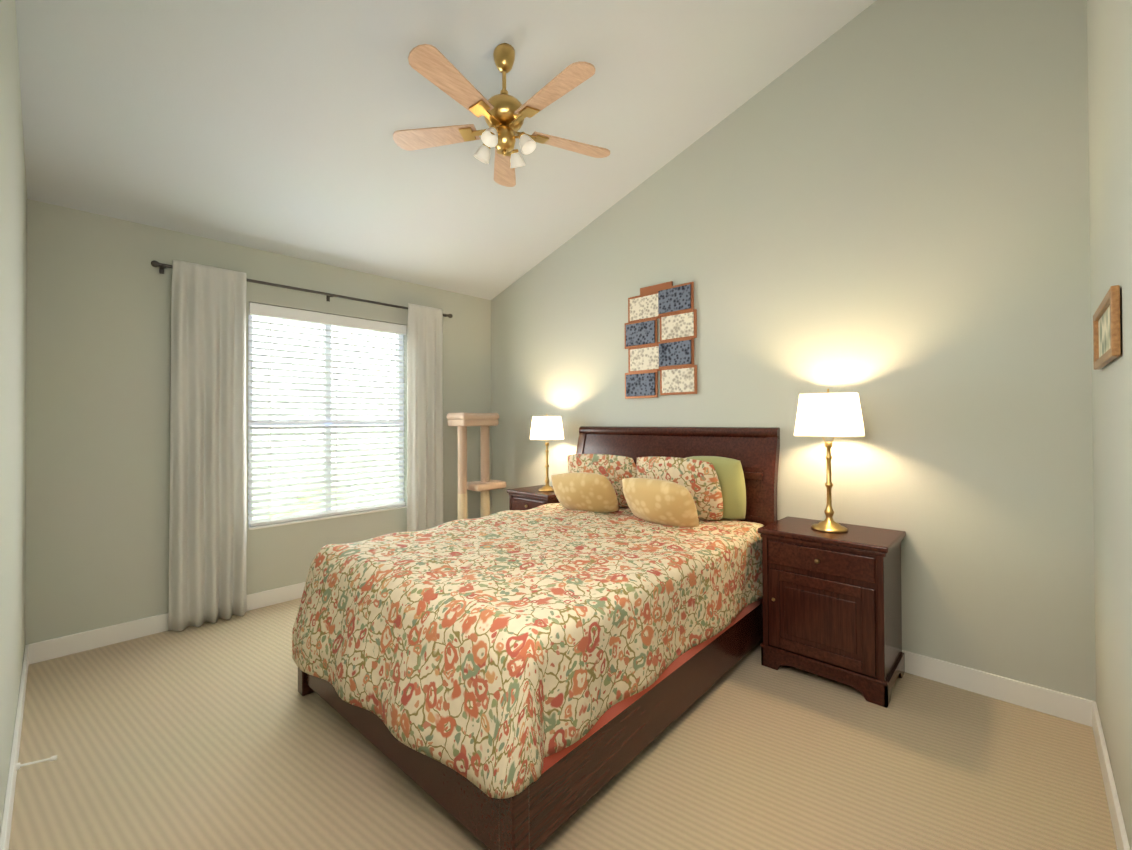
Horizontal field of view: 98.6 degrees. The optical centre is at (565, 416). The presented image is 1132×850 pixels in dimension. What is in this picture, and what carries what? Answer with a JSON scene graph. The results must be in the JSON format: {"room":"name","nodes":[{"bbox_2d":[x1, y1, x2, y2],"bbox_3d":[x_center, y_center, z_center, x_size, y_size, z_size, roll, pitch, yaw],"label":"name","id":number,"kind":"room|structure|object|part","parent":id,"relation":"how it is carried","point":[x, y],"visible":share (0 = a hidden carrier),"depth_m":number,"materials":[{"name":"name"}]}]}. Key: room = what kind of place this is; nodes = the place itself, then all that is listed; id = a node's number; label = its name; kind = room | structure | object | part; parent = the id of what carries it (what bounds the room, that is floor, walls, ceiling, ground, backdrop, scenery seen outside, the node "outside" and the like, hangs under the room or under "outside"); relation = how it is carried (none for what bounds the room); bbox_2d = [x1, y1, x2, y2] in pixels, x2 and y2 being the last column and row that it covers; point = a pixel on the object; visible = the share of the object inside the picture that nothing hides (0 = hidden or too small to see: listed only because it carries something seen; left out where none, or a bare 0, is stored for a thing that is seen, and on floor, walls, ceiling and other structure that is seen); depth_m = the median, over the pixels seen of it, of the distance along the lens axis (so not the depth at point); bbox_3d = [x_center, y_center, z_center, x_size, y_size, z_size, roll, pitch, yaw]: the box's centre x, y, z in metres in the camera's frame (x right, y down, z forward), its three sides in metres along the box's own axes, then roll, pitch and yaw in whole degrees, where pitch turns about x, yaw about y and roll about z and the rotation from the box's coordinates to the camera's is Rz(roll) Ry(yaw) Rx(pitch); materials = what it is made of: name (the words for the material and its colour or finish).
{"room":"bedroom","nodes":[
{"label":"bedroom","id":0,"kind":"room"},
{"bbox_2d":[0,0,26,832],"bbox_3d":[-1.630,-0.714,1.284,4.856,4.335,0.160,-1,-1,44],"label":"wall","id":1,"kind":"structure","parent":0,"point":[13,278],"depth_m":1.91,"materials":[{"name":"paint"}]},
{"bbox_2d":[0,644,31,849],"bbox_3d":[-1.560,1.394,1.330,4.536,0.120,0.014,-1,-1,44],"label":"baseboard","id":2,"kind":"structure","parent":1,"relation":"attached to","point":[12,774],"depth_m":1.92,"materials":[{"name":"white wood"}]},
{"bbox_2d":[16,755,56,770],"bbox_3d":[-2.139,1.395,1.968,0.117,0.033,0.028,0,-1,-37],"label":"doorstop","id":3,"kind":"object","parent":2,"relation":"attached to","point":[52,758],"visible":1,"depth_m":1.97,"materials":[{"name":"white metal"}]},
{"bbox_2d":[25,199,491,644],"bbox_3d":[-2.078,0.032,4.207,0.160,2.895,3.778,-1,-1,44],"label":"wall","id":4,"kind":"structure","parent":0,"point":[98,371],"depth_m":3.23,"materials":[{"name":"paint"}]},
{"bbox_2d":[32,582,305,663],"bbox_3d":[-2.011,1.419,4.133,0.014,0.120,3.390,-1,-1,44],"label":"baseboard","id":5,"kind":"structure","parent":4,"relation":"attached to","point":[54,648],"depth_m":3.18,"materials":[{"name":"white wood"}]},
{"bbox_2d":[151,260,452,317],"bbox_3d":[-1.987,-1.012,4.122,0.106,0.062,2.344,-1,-1,44],"label":"curtain rod","id":6,"kind":"object","parent":4,"relation":"attached to","point":[161,266],"visible":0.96,"depth_m":3.96,"materials":[{"name":"grey metal"}]},
{"bbox_2d":[169,260,246,630],"bbox_3d":[-2.531,0.196,3.471,0.085,2.530,0.458,-1,-1,44],"label":"curtain","id":7,"kind":"object","parent":6,"relation":"hanging from","point":[208,521],"visible":1,"depth_m":3.46,"materials":[{"name":"white fabric"}]},
{"bbox_2d":[407,303,442,531],"bbox_3d":[-1.356,0.200,4.703,0.079,2.530,0.390,-1,-1,44],"label":"curtain","id":8,"kind":"object","parent":6,"relation":"hanging from","point":[424,417],"visible":0.88,"depth_m":4.68,"materials":[{"name":"white fabric"}]},
{"bbox_2d":[249,315,406,529],"bbox_3d":[-2.022,-0.005,4.248,0.155,1.750,1.312,-1,-1,44],"label":"window","id":9,"kind":"structure","parent":4,"relation":"in","point":[327,339],"depth_m":4.24,"materials":[{"name":"white plastic"}]},
{"bbox_2d":[249,302,406,526],"bbox_3d":[-2.002,-0.014,4.229,0.075,1.725,1.302,-1,-1,44],"label":"window blinds","id":10,"kind":"object","parent":9,"relation":"attached to","point":[274,312],"visible":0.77,"depth_m":4.15,"materials":[{"name":"white plastic"}]},
{"bbox_2d":[15,0,876,299],"bbox_3d":[-0.388,-2.072,2.604,4.856,1.610,3.778,-1,-1,44],"label":"ceiling","id":11,"kind":"structure","parent":0,"point":[273,126],"depth_m":2.89,"materials":[{"name":"paint"}]},
{"bbox_2d":[393,43,609,186],"bbox_3d":[-0.316,-1.723,2.650,1.229,0.591,1.262,-1,-1,44],"label":"fan","id":12,"kind":"object","parent":11,"relation":"hanging from","point":[504,113],"visible":1,"depth_m":2.62,"materials":[{"name":"brown wood"}]},
{"bbox_2d":[9,598,1116,849],"bbox_3d":[-0.371,1.509,2.575,4.856,0.100,3.778,-1,-1,44],"label":"floor","id":13,"kind":"structure","parent":0,"point":[221,734],"depth_m":2.00,"materials":[{"name":"carpet"}]},
{"bbox_2d":[447,412,505,519],"bbox_3d":[-0.875,0.721,4.808,0.400,1.516,0.555,-1,-1,44],"label":"cat tree","id":14,"kind":"object","parent":13,"relation":"on","point":[486,484],"visible":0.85,"depth_m":4.70,"materials":[{"name":"beige carpet"}]},
{"bbox_2d":[507,485,559,509],"bbox_3d":[-0.200,1.073,4.469,0.550,0.800,0.464,-1,-1,44],"label":"nightstand","id":15,"kind":"object","parent":13,"relation":"on","point":[527,498],"visible":0.27,"depth_m":4.34,"materials":[{"name":"brown wood"}]},
{"bbox_2d":[530,414,563,491],"bbox_3d":[-0.173,0.322,4.434,0.313,0.700,0.313,-1,-1,44],"label":"lamp","id":16,"kind":"object","parent":15,"relation":"on","point":[546,427],"visible":1,"depth_m":4.33,"materials":[{"name":"white fabric"}]},
{"bbox_2d":[292,426,779,849],"bbox_3d":[-0.023,0.768,2.906,1.790,1.383,2.488,-1,-1,42],"label":"bed","id":17,"kind":"object","parent":13,"relation":"on","point":[534,678],"visible":0.98,"depth_m":2.08,"materials":[{"name":"multicoloured fabric"}]},
{"bbox_2d":[292,503,763,798],"bbox_3d":[-0.088,1.002,2.829,1.790,0.636,2.289,-1,-1,42],"label":"comforter","id":18,"kind":"object","parent":17,"relation":"on","point":[509,654],"depth_m":1.99,"materials":[{"name":"multicoloured fabric"}]},
{"bbox_3d":[0.019,0.950,2.883,1.601,0.420,2.120,-1,-1,42],"label":"mattress","id":19,"kind":"part","parent":17,"relation":"part of","materials":[{"name":"red"}]},
{"bbox_2d":[686,456,745,519],"bbox_3d":[1.005,0.483,3.314,0.440,0.440,0.149,-1,9,42],"label":"pillow","id":20,"kind":"object","parent":17,"relation":"on","point":[729,471],"depth_m":3.19,"materials":[{"name":"green"}]},
{"bbox_2d":[758,516,905,707],"bbox_3d":[1.522,1.052,2.800,0.650,0.800,0.504,-1,-1,44],"label":"nightstand","id":21,"kind":"object","parent":13,"relation":"on","point":[832,607],"visible":0.98,"depth_m":2.62,"materials":[{"name":"brown wood"}]},
{"bbox_2d":[794,389,864,532],"bbox_3d":[1.520,0.244,2.820,0.364,0.814,0.364,-1,-1,44],"label":"lamp","id":22,"kind":"object","parent":21,"relation":"on","point":[832,414],"visible":1,"depth_m":2.70,"materials":[{"name":"white fabric"}]},
{"bbox_2d":[491,0,1095,701],"bbox_3d":[0.867,-0.704,3.902,4.856,4.335,0.160,-1,-1,44],"label":"wall","id":23,"kind":"structure","parent":0,"point":[881,208],"depth_m":2.77,"materials":[{"name":"paint"}]},
{"bbox_2d":[624,281,696,398],"bbox_3d":[0.737,-0.604,3.885,0.664,0.903,0.028,-1,-1,44],"label":"wall art","id":24,"kind":"object","parent":23,"relation":"attached to","point":[669,356],"visible":0.98,"depth_m":3.85,"materials":[{"name":"multicoloured fabric"}]},
{"bbox_2d":[902,650,1087,725],"bbox_3d":[0.816,1.403,3.823,4.536,0.120,0.014,-1,-1,44],"label":"baseboard","id":25,"kind":"structure","parent":23,"relation":"attached to","point":[1056,704],"depth_m":2.48,"materials":[{"name":"white wood"}]},
{"bbox_2d":[1087,0,1131,849],"bbox_3d":[1.318,-0.730,0.973,0.160,4.335,3.778,-1,-1,44],"label":"wall","id":26,"kind":"structure","parent":0,"point":[1109,35],"depth_m":1.69,"materials":[{"name":"paint"}]},
{"bbox_2d":[1093,285,1120,369],"bbox_3d":[1.921,-0.298,1.736,0.020,0.220,0.600,-1,-1,44],"label":"picture frame","id":27,"kind":"object","parent":26,"relation":"attached to","point":[1106,334],"visible":1,"depth_m":1.67,"materials":[{"name":"brown wood"}]},
{"bbox_2d":[1084,699,1129,849],"bbox_3d":[1.262,1.379,1.013,0.014,0.120,3.390,-1,-1,44],"label":"baseboard","id":28,"kind":"structure","parent":26,"relation":"attached to","point":[1121,839],"depth_m":1.81,"materials":[{"name":"white wood"}]},
{"label":"outside","id":29,"kind":"structure","parent":0,"visible":0},
{"bbox_2d":[252,316,395,519],"bbox_3d":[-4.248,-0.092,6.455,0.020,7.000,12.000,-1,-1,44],"label":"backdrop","id":30,"kind":"structure","parent":29,"point":[282,334],"depth_m":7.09,"materials":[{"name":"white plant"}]}
]}

